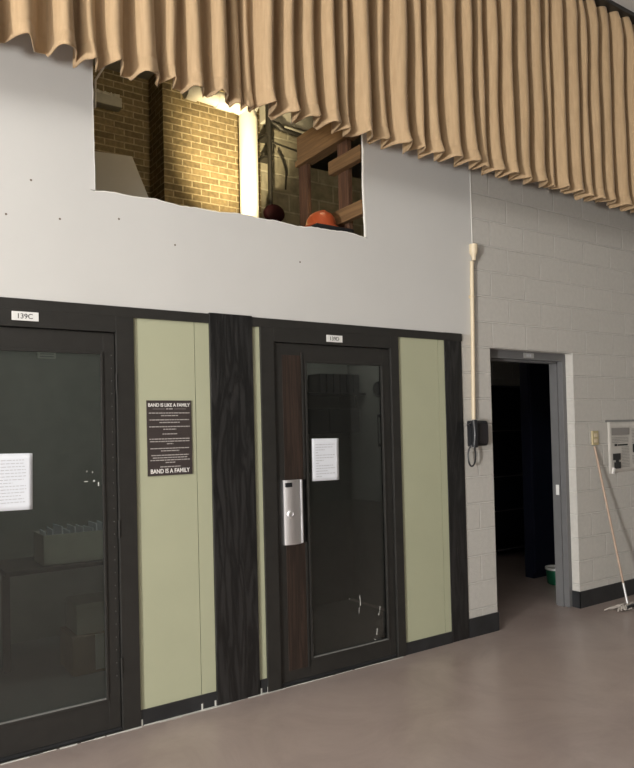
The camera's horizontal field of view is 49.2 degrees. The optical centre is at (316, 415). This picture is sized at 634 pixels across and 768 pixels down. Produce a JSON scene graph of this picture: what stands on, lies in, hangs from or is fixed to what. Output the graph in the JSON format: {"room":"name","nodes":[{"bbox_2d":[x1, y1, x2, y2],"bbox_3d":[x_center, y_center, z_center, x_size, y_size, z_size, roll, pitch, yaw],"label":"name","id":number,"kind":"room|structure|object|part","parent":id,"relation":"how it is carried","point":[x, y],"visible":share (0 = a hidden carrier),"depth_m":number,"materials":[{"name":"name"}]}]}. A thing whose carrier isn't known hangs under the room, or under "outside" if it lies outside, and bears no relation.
{"room":"music room","nodes":[
{"label":"music room","id":0,"kind":"room"},
{"bbox_2d":[0,351,103,645],"bbox_3d":[-3.167,0.517,5.003,3.530,2.550,0.100,-1,-1,-34],"label":"wall","id":1,"kind":"structure","parent":0,"point":[50,410],"depth_m":5.61,"materials":[{"name":"grey paint"}]},
{"bbox_2d":[37,352,55,358],"bbox_3d":[-2.193,-0.492,5.623,0.145,0.055,0.019,-1,-1,-34],"label":"air vent","id":2,"kind":"object","parent":1,"relation":"in","point":[41,355],"visible":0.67,"depth_m":5.61,"materials":[{"name":"grey metal"}]},
{"bbox_2d":[93,65,150,197],"bbox_3d":[-3.252,-2.241,6.354,3.550,2.520,0.230,-1,-1,-34],"label":"wall","id":3,"kind":"structure","parent":0,"point":[126,132],"depth_m":7.12,"materials":[{"name":"brick"}]},
{"bbox_2d":[93,88,121,111],"bbox_3d":[-2.286,-3.166,6.829,0.700,0.142,0.137,-1,-1,-34],"label":"duct","id":4,"kind":"object","parent":3,"relation":"attached to","point":[105,100],"visible":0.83,"depth_m":6.92,"materials":[{"name":"metal"}]},
{"bbox_2d":[149,73,261,217],"bbox_3d":[-1.220,-2.268,7.472,1.110,2.520,0.550,-1,-1,-34],"label":"brick wall","id":5,"kind":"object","parent":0,"point":[194,146],"visible":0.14,"depth_m":7.15,"materials":[{"name":"brick"}]},
{"bbox_2d":[93,59,361,178],"bbox_3d":[-0.412,-3.581,8.336,10.500,0.100,6.500,-1,-1,-34],"label":"ceiling","id":6,"kind":"structure","parent":0,"point":[322,164],"depth_m":9.41,"materials":[{"name":"concrete"}]},
{"bbox_2d":[259,114,363,236],"bbox_3d":[1.744,-2.303,9.310,5.860,2.520,0.220,-1,-1,-34],"label":"wall","id":7,"kind":"structure","parent":0,"point":[324,187],"depth_m":7.83,"materials":[{"name":"beige brick"}]},
{"bbox_2d":[277,150,286,189],"bbox_3d":[-0.386,-2.736,7.707,0.120,0.426,0.017,-1,-1,-34],"label":"loose cable","id":8,"kind":"object","parent":7,"relation":"hanging from","point":[278,150],"visible":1,"depth_m":7.72,"materials":[{"name":"black metal"}]},
{"bbox_2d":[259,105,312,133],"bbox_3d":[-0.167,-3.306,7.852,1.040,0.180,0.120,-1,-1,-34],"label":"trim","id":9,"kind":"structure","parent":7,"relation":"attached to","point":[302,126],"depth_m":7.70,"materials":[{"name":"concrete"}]},
{"bbox_2d":[0,33,633,618],"bbox_3d":[-2.521,-0.873,3.014,20.000,5.220,0.201,-1,-1,-34],"label":"wall","id":10,"kind":"structure","parent":0,"point":[62,239],"depth_m":5.03,"materials":[{"name":"paint"}]},
{"bbox_2d":[94,67,104,107],"bbox_3d":[-1.209,-1.837,3.862,0.070,0.258,0.010,-1,-1,-34],"label":"brace","id":11,"kind":"object","parent":10,"relation":"attached to","point":[102,69],"visible":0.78,"depth_m":3.84,"materials":[{"name":"grey metal"}]},
{"bbox_2d":[141,691,216,725],"bbox_3d":[-0.794,1.673,3.981,0.464,0.085,0.038,-1,-1,-34],"label":"baseboard","id":12,"kind":"structure","parent":10,"relation":"attached to","point":[185,706],"depth_m":3.96,"materials":[{"name":"black plastic"}]},
{"bbox_2d":[133,318,200,709],"bbox_3d":[-0.863,0.539,3.980,0.369,2.185,0.030,-1,-1,-34],"label":"panel","id":13,"kind":"object","parent":12,"relation":"on","point":[164,364],"visible":0.86,"depth_m":3.96,"materials":[{"name":"paint"}]},
{"bbox_2d":[146,400,192,475],"bbox_3d":[-0.846,0.125,3.983,0.270,0.429,0.007,-1,-1,-34],"label":"poster","id":14,"kind":"object","parent":13,"relation":"attached to","point":[169,426],"visible":1,"depth_m":3.98,"materials":[{"name":"grey paper"}]},
{"bbox_2d":[149,412,188,415],"bbox_3d":[-0.847,-0.010,3.982,0.246,0.020,0.001,-1,-1,-34],"label":"print","id":15,"kind":"object","parent":14,"relation":"on","point":[150,413],"depth_m":3.98,"materials":[{"name":"grey paper"}]},
{"bbox_2d":[150,447,188,450],"bbox_3d":[-0.843,0.192,3.978,0.234,0.019,0.001,-1,-1,-34],"label":"print","id":16,"kind":"object","parent":14,"relation":"on","point":[151,448],"depth_m":3.98,"materials":[{"name":"grey paper"}]},
{"bbox_2d":[149,438,189,443],"bbox_3d":[-0.845,0.145,3.979,0.243,0.033,0.001,-1,-1,-34],"label":"print","id":17,"kind":"object","parent":14,"relation":"on","point":[151,440],"depth_m":3.98,"materials":[{"name":"grey paper"}]},
{"bbox_2d":[149,426,189,429],"bbox_3d":[-0.845,0.068,3.981,0.246,0.020,0.001,-1,-1,-34],"label":"print","id":18,"kind":"object","parent":14,"relation":"attached to","point":[150,427],"depth_m":3.98,"materials":[{"name":"grey paper"}]},
{"bbox_2d":[150,454,189,462],"bbox_3d":[-0.841,0.245,3.978,0.239,0.047,0.001,-1,-1,-34],"label":"print","id":19,"kind":"object","parent":14,"relation":"on","point":[154,458],"depth_m":3.98,"materials":[{"name":"grey paper"}]},
{"bbox_2d":[154,419,188,422],"bbox_3d":[-0.846,0.029,3.982,0.239,0.020,0.001,-1,-1,-34],"label":"print","id":20,"kind":"object","parent":14,"relation":"on","point":[155,420],"depth_m":3.99,"materials":[{"name":"grey paper"}]},
{"bbox_2d":[0,656,402,764],"bbox_3d":[-0.687,1.696,4.020,3.119,0.035,0.020,-1,-1,-34],"label":"trim","id":21,"kind":"structure","parent":10,"relation":"attached to","point":[215,706],"depth_m":3.96,"materials":[{"name":"grey"}]},
{"bbox_2d":[194,322,215,693],"bbox_3d":[-0.661,0.537,4.116,0.110,2.185,0.030,-1,-1,-34],"label":"wall panel","id":22,"kind":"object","parent":10,"relation":"attached to","point":[201,330],"depth_m":4.10,"materials":[{"name":"paint"}]},
{"bbox_2d":[92,59,365,237],"bbox_3d":[-0.464,-2.133,4.336,1.891,1.809,0.017,-1,-1,-34],"label":"trim","id":23,"kind":"structure","parent":10,"relation":"attached to","point":[362,135],"depth_m":4.48,"materials":[{"name":"white"}]},
{"bbox_2d":[0,297,461,340],"bbox_3d":[-0.468,-0.583,4.321,3.740,0.057,0.112,-1,-1,-34],"label":"trim","id":24,"kind":"structure","parent":10,"relation":"attached to","point":[5,302],"depth_m":4.06,"materials":[{"name":"black wood"}]},
{"bbox_2d":[252,326,266,679],"bbox_3d":[-0.369,0.534,4.313,0.075,2.185,0.030,-1,-1,-34],"label":"panel","id":25,"kind":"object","parent":10,"relation":"attached to","point":[255,330],"depth_m":4.30,"materials":[{"name":"paint"}]},
{"bbox_2d":[260,678,267,693],"bbox_3d":[-0.333,1.668,4.292,0.059,0.085,0.038,-1,-1,-34],"label":"baseboard","id":26,"kind":"structure","parent":10,"relation":"attached to","point":[264,682],"depth_m":4.27,"materials":[{"name":"black plastic"}]},
{"bbox_2d":[259,326,405,691],"bbox_3d":[0.115,0.571,4.657,1.129,2.270,0.138,-1,-1,-34],"label":"door","id":27,"kind":"structure","parent":10,"relation":"in","point":[285,353],"depth_m":4.47,"materials":[{"name":"black wood"}]},
{"bbox_3d":[-0.152,0.613,4.423,0.132,0.410,0.033,-1,-1,-34],"label":"lock plate","id":28,"kind":"part","parent":27,"relation":"part of","materials":[{"name":"silver metal"}]},
{"bbox_2d":[312,438,338,480],"bbox_3d":[0.057,0.290,4.614,0.221,0.283,0.004,-1,-1,-34],"label":"paper notice","id":29,"kind":"object","parent":27,"relation":"attached to","point":[325,451],"visible":1,"depth_m":4.62,"materials":[{"name":"white paper"}]},
{"bbox_2d":[315,444,334,476],"bbox_3d":[0.056,0.295,4.611,0.153,0.215,0.001,-1,-1,-34],"label":"print","id":30,"kind":"object","parent":29,"relation":"attached to","point":[324,453],"depth_m":4.61,"materials":[{"name":"grey paper"}]},
{"bbox_2d":[326,335,342,342],"bbox_3d":[0.117,-0.517,4.640,0.130,0.046,0.005,-1,-1,-34],"label":"room sign","id":31,"kind":"object","parent":27,"relation":"attached to","point":[329,338],"visible":1,"depth_m":4.63,"materials":[{"name":"white plastic"}]},
{"bbox_3d":[0.203,0.608,4.708,0.660,1.945,0.006,-1,-1,-34],"label":"glass pane","id":32,"kind":"part","parent":27,"relation":"part of","materials":[{"name":"glass"}]},
{"bbox_2d":[406,631,452,654],"bbox_3d":[0.810,1.655,5.064,0.460,0.085,0.038,-1,-1,-34],"label":"baseboard","id":33,"kind":"structure","parent":10,"relation":"attached to","point":[435,641],"depth_m":5.04,"materials":[{"name":"black plastic"}]},
{"bbox_2d":[398,337,444,642],"bbox_3d":[0.755,0.521,5.072,0.397,2.185,0.030,-1,-1,-34],"label":"panel","id":34,"kind":"object","parent":33,"relation":"on","point":[418,358],"visible":0.86,"depth_m":5.06,"materials":[{"name":"paint"}]},
{"bbox_2d":[437,340,451,632],"bbox_3d":[0.953,0.519,5.206,0.074,2.185,0.030,-1,-1,-34],"label":"trim","id":35,"kind":"structure","parent":10,"relation":"attached to","point":[440,343],"depth_m":5.19,"materials":[{"name":"paint"}]},
{"bbox_2d":[470,169,472,242],"bbox_3d":[1.194,-2.276,5.450,0.009,2.500,0.004,-1,-1,-34],"label":"trim","id":36,"kind":"structure","parent":10,"relation":"attached to","point":[470,169],"depth_m":5.44,"materials":[{"name":"white"}]},
{"bbox_2d":[469,243,477,419],"bbox_3d":[1.225,-0.655,5.382,0.090,1.366,0.066,-1,-1,-34],"label":"conduit","id":37,"kind":"object","parent":10,"relation":"attached to","point":[473,248],"visible":1,"depth_m":5.37,"materials":[{"name":"beige metal"}]},
{"bbox_2d":[467,420,488,466],"bbox_3d":[1.241,0.210,5.329,0.238,0.360,0.104,-1,-1,-34],"label":"wall phone","id":38,"kind":"object","parent":10,"relation":"attached to","point":[477,431],"visible":1,"depth_m":5.31,"materials":[{"name":"black plastic"}]},
{"bbox_3d":[1.184,0.304,5.288,0.095,0.172,0.029,0,-1,-40],"label":"cord","id":39,"kind":"part","parent":38,"relation":"part of","materials":[{"name":"black plastic"}]},
{"bbox_3d":[1.287,0.135,5.361,0.096,0.157,0.004,-1,-1,-34],"label":"panel","id":40,"kind":"part","parent":38,"relation":"part of","materials":[{"name":"black plastic"}]},
{"bbox_2d":[469,611,499,637],"bbox_3d":[1.276,1.621,5.410,0.330,0.145,0.088,-1,-1,-34],"label":"baseboard","id":41,"kind":"structure","parent":10,"relation":"attached to","point":[489,623],"depth_m":5.37,"materials":[{"name":"black plastic"}]},
{"bbox_2d":[490,349,572,606],"bbox_3d":[1.758,0.574,5.904,1.055,2.235,0.140,-1,-1,-34],"label":"door frame","id":42,"kind":"structure","parent":10,"relation":"in","point":[557,368],"depth_m":6.14,"materials":[{"name":"grey paint"}]},
{"bbox_2d":[523,353,533,357],"bbox_3d":[1.797,-0.513,5.882,0.130,0.040,0.005,-1,-1,-34],"label":"room sign","id":43,"kind":"object","parent":42,"relation":"attached to","point":[526,355],"visible":1,"depth_m":5.88,"materials":[{"name":"grey plastic"}]},
{"bbox_3d":[2.138,0.657,6.165,0.006,0.090,0.032,-1,-1,-34],"label":"strike plate","id":44,"kind":"part","parent":42,"relation":"part of","materials":[{"name":"white metal"}]},
{"bbox_2d":[591,431,598,444],"bbox_3d":[2.502,0.198,6.233,0.092,0.127,0.018,-1,-1,-34],"label":"outlet cover","id":45,"kind":"object","parent":10,"relation":"attached to","point":[594,434],"visible":1,"depth_m":6.22,"materials":[{"name":"beige plastic"}]},
{"bbox_2d":[572,579,633,608],"bbox_3d":[4.069,1.591,7.295,4.331,0.145,0.088,-1,-1,-34],"label":"baseboard","id":46,"kind":"structure","parent":10,"relation":"attached to","point":[606,593],"depth_m":6.22,"materials":[{"name":"black plastic"}]},
{"bbox_2d":[605,420,633,473],"bbox_3d":[2.887,0.285,6.489,0.581,0.500,0.018,-1,-1,-34],"label":"control panel","id":47,"kind":"object","parent":10,"relation":"attached to","point":[620,432],"visible":1,"depth_m":6.45,"materials":[{"name":"grey plastic"}]},
{"bbox_2d":[613,453,620,468],"bbox_3d":[2.769,0.416,6.397,0.120,0.140,0.001,-1,-1,-34],"label":"electrical outlet","id":48,"kind":"object","parent":47,"relation":"attached to","point":[616,456],"depth_m":6.40,"materials":[{"name":"grey plastic"}]},
{"bbox_2d":[612,437,628,442],"bbox_3d":[2.817,0.222,6.436,0.266,0.047,0.001,-1,-1,-34],"label":"print","id":49,"kind":"object","parent":47,"relation":"on","point":[614,439],"depth_m":6.45,"materials":[{"name":"grey paper"}]},
{"bbox_2d":[622,448,629,466],"bbox_3d":[2.886,0.381,6.477,0.124,0.187,0.001,-1,-1,-34],"label":"print","id":50,"kind":"object","parent":47,"relation":"attached to","point":[625,451],"depth_m":6.50,"materials":[{"name":"grey paper"}]},
{"bbox_2d":[0,548,633,767],"bbox_3d":[-1.059,1.736,0.890,20.000,0.150,13.200,-1,-1,-34],"label":"floor","id":51,"kind":"structure","parent":0,"point":[556,691],"depth_m":4.05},
{"bbox_2d":[0,557,102,674],"bbox_3d":[-1.619,1.370,4.870,1.130,0.765,0.500,-1,-1,-34],"label":"table","id":52,"kind":"object","parent":51,"relation":"on","point":[9,568],"depth_m":4.73,"materials":[{"name":"brown metal"}]},
{"bbox_3d":[-2.140,1.396,4.765,0.050,0.735,0.050,-1,-1,-34],"label":"leg","id":53,"kind":"part","parent":52,"relation":"part of","materials":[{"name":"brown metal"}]},
{"bbox_2d":[34,528,102,565],"bbox_3d":[-1.676,0.886,4.776,0.460,0.199,0.280,-1,-1,-34],"label":"file box","id":54,"kind":"object","parent":52,"relation":"on","point":[49,550],"visible":0.69,"depth_m":4.64,"materials":[{"name":"grey plastic"}]},
{"bbox_2d":[47,527,52,534],"bbox_3d":[-1.800,0.870,4.686,0.017,0.223,0.200,-1,-1,-31],"label":"folder","id":55,"kind":"object","parent":54,"relation":"in","point":[49,530],"visible":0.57,"depth_m":4.68,"materials":[{"name":"white"}]},
{"bbox_2d":[53,524,62,534],"bbox_3d":[-1.765,0.863,4.726,0.009,0.237,0.200,-1,-1,-37],"label":"folder","id":56,"kind":"object","parent":54,"relation":"in","point":[57,529],"visible":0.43,"depth_m":4.72,"materials":[{"name":"white"}]},
{"bbox_2d":[67,524,75,532],"bbox_3d":[-1.690,0.868,4.779,0.009,0.226,0.200,-2,0,-34],"label":"folder","id":57,"kind":"object","parent":54,"relation":"in","point":[72,529],"visible":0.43,"depth_m":4.76,"materials":[{"name":"white"}]},
{"bbox_2d":[75,524,83,531],"bbox_3d":[-1.647,0.871,4.808,0.009,0.218,0.200,1,-2,-33],"label":"folder","id":58,"kind":"object","parent":54,"relation":"in","point":[79,528],"visible":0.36,"depth_m":4.80,"materials":[{"name":"white"}]},
{"bbox_2d":[82,525,93,531],"bbox_3d":[-1.597,0.875,4.823,0.018,0.209,0.200,-1,-1,-37],"label":"folder","id":59,"kind":"object","parent":54,"relation":"in","point":[86,528],"visible":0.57,"depth_m":4.82,"materials":[{"name":"white"}]},
{"bbox_2d":[88,521,96,530],"bbox_3d":[-1.563,0.861,4.843,0.009,0.237,0.200,-2,0,-33],"label":"folder","id":60,"kind":"object","parent":54,"relation":"in","point":[90,524],"visible":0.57,"depth_m":4.82,"materials":[{"name":"white"}]},
{"bbox_2d":[97,520,102,529],"bbox_3d":[-1.528,0.863,4.887,0.010,0.232,0.200,1,-2,-31],"label":"folder","id":61,"kind":"object","parent":54,"relation":"in","point":[99,524],"visible":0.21,"depth_m":4.90,"materials":[{"name":"white"}]},
{"bbox_2d":[60,626,104,676],"bbox_3d":[-1.578,1.622,4.875,0.360,0.260,0.342,-1,-1,-34],"label":"cardboard box","id":62,"kind":"object","parent":51,"relation":"on","point":[84,654],"visible":0.58,"depth_m":4.71,"materials":[{"name":"cardboard"}]},
{"bbox_2d":[65,591,103,635],"bbox_3d":[-1.568,1.388,4.910,0.350,0.207,0.300,-1,-1,-34],"label":"cardboard box","id":63,"kind":"object","parent":62,"relation":"on","point":[84,612],"visible":0.54,"depth_m":4.77,"materials":[{"name":"cardboard"}]},
{"bbox_3d":[-1.570,1.303,4.912,0.350,0.038,0.300,-1,-1,-34],"label":"lid","id":64,"kind":"part","parent":63,"relation":"part of","materials":[{"name":"cardboard"}]},
{"bbox_2d":[208,313,259,705],"bbox_3d":[-0.515,0.547,4.223,0.289,2.331,0.076,-1,-1,-34],"label":"post","id":65,"kind":"object","parent":51,"relation":"on","point":[237,657],"visible":0.8,"depth_m":4.19,"materials":[{"name":"black wood"}]},
{"bbox_2d":[444,332,469,641],"bbox_3d":[1.031,0.533,5.296,0.181,2.328,0.106,-1,-1,-34],"label":"post","id":66,"kind":"object","parent":51,"relation":"on","point":[454,425],"visible":0.59,"depth_m":5.25,"materials":[{"name":"black wood"}]},
{"bbox_2d":[519,363,554,577],"bbox_3d":[2.539,0.504,7.543,0.770,2.400,0.130,-1,-1,-34],"label":"storage cabinet","id":67,"kind":"object","parent":51,"relation":"on","point":[534,378],"visible":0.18,"depth_m":7.35,"materials":[{"name":"black paint"}]},
{"bbox_2d":[545,565,555,584],"bbox_3d":[2.427,1.611,7.012,0.228,0.172,0.228,-1,-1,-34],"label":"waste bin","id":68,"kind":"object","parent":51,"relation":"on","point":[550,569],"visible":0.51,"depth_m":6.96,"materials":[{"name":"green plastic"}]},
{"bbox_2d":[594,446,633,611],"bbox_3d":[2.643,0.967,6.022,0.366,1.403,0.316,-2,-1,12],"label":"mop","id":69,"kind":"object","parent":51,"relation":"on","point":[627,605],"visible":1,"depth_m":6.06,"materials":[{"name":"wood"},{"name":"off-white cotton string"},{"name":"metal"}]},
{"bbox_3d":[2.577,0.865,6.123,0.228,1.191,0.018,-2,-2,43],"label":"handle","id":70,"kind":"part","parent":69,"relation":"part of","materials":[{"name":"brown wood"}]},
{"bbox_2d":[307,363,352,605],"bbox_3d":[-0.505,0.475,6.136,1.990,2.550,0.100,-1,-1,-34],"label":"wall","id":71,"kind":"structure","parent":0,"point":[330,500],"depth_m":6.49,"materials":[{"name":"grey paint"}]},
{"bbox_2d":[308,409,359,433],"bbox_3d":[0.039,0.050,6.298,0.700,0.220,0.264,-1,-1,-34],"label":"upper cabinet","id":72,"kind":"object","parent":71,"relation":"attached to","point":[320,421],"visible":0.7,"depth_m":6.21,"materials":[{"name":"black wood"}]},
{"bbox_3d":[-0.029,0.048,6.102,0.330,0.200,0.015,-1,-1,-34],"label":"door","id":73,"kind":"part","parent":72,"relation":"part of","materials":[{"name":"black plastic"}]},
{"bbox_3d":[0.247,0.045,6.288,0.325,0.200,0.015,-1,-1,-34],"label":"door","id":74,"kind":"part","parent":72,"relation":"part of","materials":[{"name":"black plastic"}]},
{"bbox_2d":[307,392,365,408],"bbox_3d":[0.040,-0.133,6.284,0.790,0.145,0.299,-1,-1,-34],"label":"wall shelf","id":75,"kind":"object","parent":71,"relation":"attached to","point":[346,400],"visible":0.48,"depth_m":6.38,"materials":[{"name":"black wood"}]},
{"bbox_2d":[308,373,325,391],"bbox_3d":[-0.002,-0.290,6.262,0.060,0.170,0.200,-1,-1,-34],"label":"ring binder","id":76,"kind":"object","parent":75,"relation":"on","point":[316,382],"visible":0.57,"depth_m":6.20,"materials":[{"name":"black plastic"}]},
{"bbox_2d":[326,374,332,391],"bbox_3d":[0.061,-0.291,6.304,0.060,0.170,0.200,-1,-1,-34],"label":"ring binder","id":77,"kind":"object","parent":75,"relation":"on","point":[329,382],"visible":0.28,"depth_m":6.22,"materials":[{"name":"black plastic"}]},
{"bbox_2d":[332,374,339,391],"bbox_3d":[0.123,-0.292,6.346,0.060,0.170,0.200,-1,-1,-34],"label":"ring binder","id":78,"kind":"object","parent":75,"relation":"on","point":[335,377],"visible":0.34,"depth_m":6.26,"materials":[{"name":"black plastic"}]},
{"bbox_2d":[339,374,345,392],"bbox_3d":[0.185,-0.292,6.388,0.060,0.170,0.200,-1,-1,-34],"label":"ring binder","id":79,"kind":"object","parent":75,"relation":"on","point":[342,377],"visible":0.44,"depth_m":6.30,"materials":[{"name":"black plastic"}]},
{"bbox_2d":[346,374,352,392],"bbox_3d":[0.247,-0.293,6.430,0.060,0.170,0.200,-1,-1,-34],"label":"ring binder","id":80,"kind":"object","parent":75,"relation":"on","point":[349,383],"visible":0.46,"depth_m":6.34,"materials":[{"name":"black plastic"}]},
{"bbox_2d":[352,375,358,392],"bbox_3d":[0.309,-0.294,6.472,0.060,0.170,0.200,-1,-1,-34],"label":"ring binder","id":81,"kind":"object","parent":75,"relation":"on","point":[355,378],"visible":0.46,"depth_m":6.39,"materials":[{"name":"black plastic"}]},
{"bbox_2d":[347,365,384,607],"bbox_3d":[0.568,0.453,6.324,0.080,2.550,2.090,-1,-1,-34],"label":"wall","id":82,"kind":"structure","parent":0,"point":[365,453],"depth_m":6.41,"materials":[{"name":"grey paint"}]},
{"bbox_2d":[373,381,379,396],"bbox_3d":[0.547,-0.243,6.245,0.030,0.140,0.140,-1,-1,-34],"label":"thermostat","id":83,"kind":"object","parent":82,"relation":"attached to","point":[376,392],"visible":0.66,"depth_m":6.24,"materials":[{"name":"black plastic"}]},
{"bbox_2d":[377,414,380,446],"bbox_3d":[0.612,0.129,6.166,0.016,0.290,0.220,-1,-1,-34],"label":"picture frame","id":84,"kind":"object","parent":82,"relation":"attached to","point":[378,415],"visible":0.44,"depth_m":6.23,"materials":[{"name":"black plastic"}]},
{"bbox_2d":[378,418,380,442],"bbox_3d":[0.607,0.129,6.163,0.003,0.230,0.180,-1,-1,-34],"label":"print","id":85,"kind":"object","parent":84,"relation":"attached to","point":[379,432],"depth_m":6.23},
{"bbox_2d":[490,361,519,385],"bbox_3d":[2.749,0.340,8.095,5.600,2.740,2.400,-1,-1,-34],"label":"wall","id":86,"kind":"structure","parent":0,"point":[502,373],"depth_m":9.30,"materials":[{"name":"black"}]},
{"bbox_2d":[612,0,633,11],"bbox_3d":[-0.014,-3.669,-0.745,20.000,0.100,9.000,-1,-1,-34],"label":"ceiling","id":87,"kind":"structure","parent":0,"point":[629,4],"depth_m":5.97,"materials":[{"name":"white paint"}]},
{"bbox_2d":[0,0,633,212],"bbox_3d":[0.863,-2.647,4.821,8.976,1.744,0.191,-1,-1,-34],"label":"curtain","id":88,"kind":"object","parent":87,"relation":"hanging from","point":[541,91],"visible":1,"depth_m":4.68,"materials":[{"name":"beige fabric"}]},
{"bbox_2d":[583,0,633,24],"bbox_3d":[0.842,-3.512,4.871,9.100,0.035,0.140,-1,-1,-34],"label":"trim","id":89,"kind":"structure","parent":87,"relation":"attached to","point":[611,6],"depth_m":5.99,"materials":[{"name":"brown metal"}]},
{"bbox_3d":[-0.355,-0.987,8.294,10.500,0.050,6.480,-1,-1,-34],"label":"floor","id":90,"kind":"structure","parent":0,"visible":0},
{"bbox_2d":[94,151,148,197],"bbox_3d":[-1.341,-1.376,4.309,0.815,0.619,0.156,-1,-1,-34],"label":"board","id":91,"kind":"object","parent":90,"relation":"on","point":[117,173],"visible":0.14,"depth_m":4.40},
{"bbox_2d":[183,86,258,217],"bbox_3d":[-0.910,-2.210,7.046,0.868,2.374,0.196,-1,-1,-34],"label":"light strip","id":92,"kind":"object","parent":90,"relation":"on","point":[248,129],"visible":0.61,"depth_m":7.11,"materials":[{"name":"white plastic"}]},
{"bbox_3d":[-0.946,-3.169,7.056,0.739,0.202,0.193,-1,-1,-34],"label":"elbow arm","id":93,"kind":"part","parent":92,"relation":"part of","materials":[{"name":"white plastic"}]},
{"bbox_2d":[258,104,301,204],"bbox_3d":[-0.311,-2.227,7.639,0.642,2.401,0.185,-1,-1,-34],"label":"pipe","id":94,"kind":"object","parent":90,"relation":"on","point":[267,138],"visible":0.68,"depth_m":7.45,"materials":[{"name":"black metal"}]},
{"bbox_2d":[263,204,284,221],"bbox_3d":[-0.463,-2.133,7.327,0.244,0.195,0.150,-1,-1,-34],"label":"round fitting","id":95,"kind":"object","parent":94,"relation":"attached to","point":[273,211],"visible":0.81,"depth_m":7.26,"materials":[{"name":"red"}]},
{"bbox_2d":[295,122,362,228],"bbox_3d":[0.105,-1.687,5.295,0.120,1.210,0.895,-1,-1,-34],"label":"frame","id":96,"kind":"object","parent":90,"relation":"on","point":[313,145],"visible":0.59,"depth_m":5.20,"materials":[{"name":"brown wood"}]},
{"bbox_3d":[-0.090,-1.548,5.608,0.040,0.954,0.120,-1,-1,-34],"label":"post","id":97,"kind":"part","parent":96,"relation":"part of","materials":[{"name":"brown wood"}]},
{"bbox_3d":[0.104,-2.059,5.308,0.100,0.044,0.875,-1,-1,-34],"label":"header plate","id":98,"kind":"part","parent":96,"relation":"part of","materials":[{"name":"brown wood"}]},
{"bbox_3d":[0.215,-1.864,5.071,0.054,0.100,0.390,-1,-1,-34],"label":"rail","id":99,"kind":"part","parent":96,"relation":"part of","materials":[{"name":"brown wood"}]},
{"bbox_3d":[0.213,-1.564,5.164,0.040,0.954,0.125,-1,-1,-34],"label":"post","id":100,"kind":"part","parent":96,"relation":"part of","materials":[{"name":"brown wood"}]},
{"bbox_3d":[0.229,-1.472,5.060,0.049,0.105,0.380,-1,-1,-34],"label":"rail","id":101,"kind":"part","parent":96,"relation":"part of","materials":[{"name":"brown wood"}]},
{"bbox_2d":[309,223,353,232],"bbox_3d":[0.044,-1.217,5.071,0.330,0.264,0.330,-1,-1,-34],"label":"equipment case","id":102,"kind":"object","parent":90,"relation":"on","point":[323,226],"visible":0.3,"depth_m":4.92,"materials":[{"name":"black plastic"}]},
{"bbox_2d":[303,210,338,226],"bbox_3d":[0.015,-1.427,5.059,0.289,0.155,0.308,-1,-1,-34],"label":"hard hat","id":103,"kind":"object","parent":102,"relation":"on","point":[322,216],"visible":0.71,"depth_m":4.97,"materials":[{"name":"orange plastic"}]},
{"bbox_3d":[-6.348,0.614,0.271,10.560,2.325,0.020,-1,-1,-34],"label":"wall","id":104,"kind":"structure","parent":0,"visible":0},
{"bbox_2d":[0,308,140,763],"bbox_3d":[-1.508,0.589,3.572,1.157,2.270,0.122,-1,-1,-34],"label":"door","id":105,"kind":"structure","parent":104,"relation":"in","point":[111,337],"depth_m":3.78,"materials":[{"name":"black wood"}]},
{"bbox_2d":[0,453,32,510],"bbox_3d":[-1.562,0.336,3.520,0.227,0.294,0.004,-1,-1,-34],"label":"paper notice","id":106,"kind":"object","parent":105,"relation":"attached to","point":[16,469],"visible":1,"depth_m":3.54,"materials":[{"name":"white paper"}]},
{"bbox_2d":[0,459,25,503],"bbox_3d":[-1.566,0.334,3.515,0.172,0.218,0.001,-1,-1,-34],"label":"print","id":107,"kind":"object","parent":106,"relation":"attached to","point":[12,471],"depth_m":3.53,"materials":[{"name":"grey paper"}]},
{"bbox_2d":[12,311,38,321],"bbox_3d":[-1.495,-0.511,3.552,0.130,0.046,0.005,-1,-1,-34],"label":"room sign","id":108,"kind":"object","parent":105,"relation":"attached to","point":[16,315],"visible":1,"depth_m":3.55,"materials":[{"name":"white plastic"}]}
]}

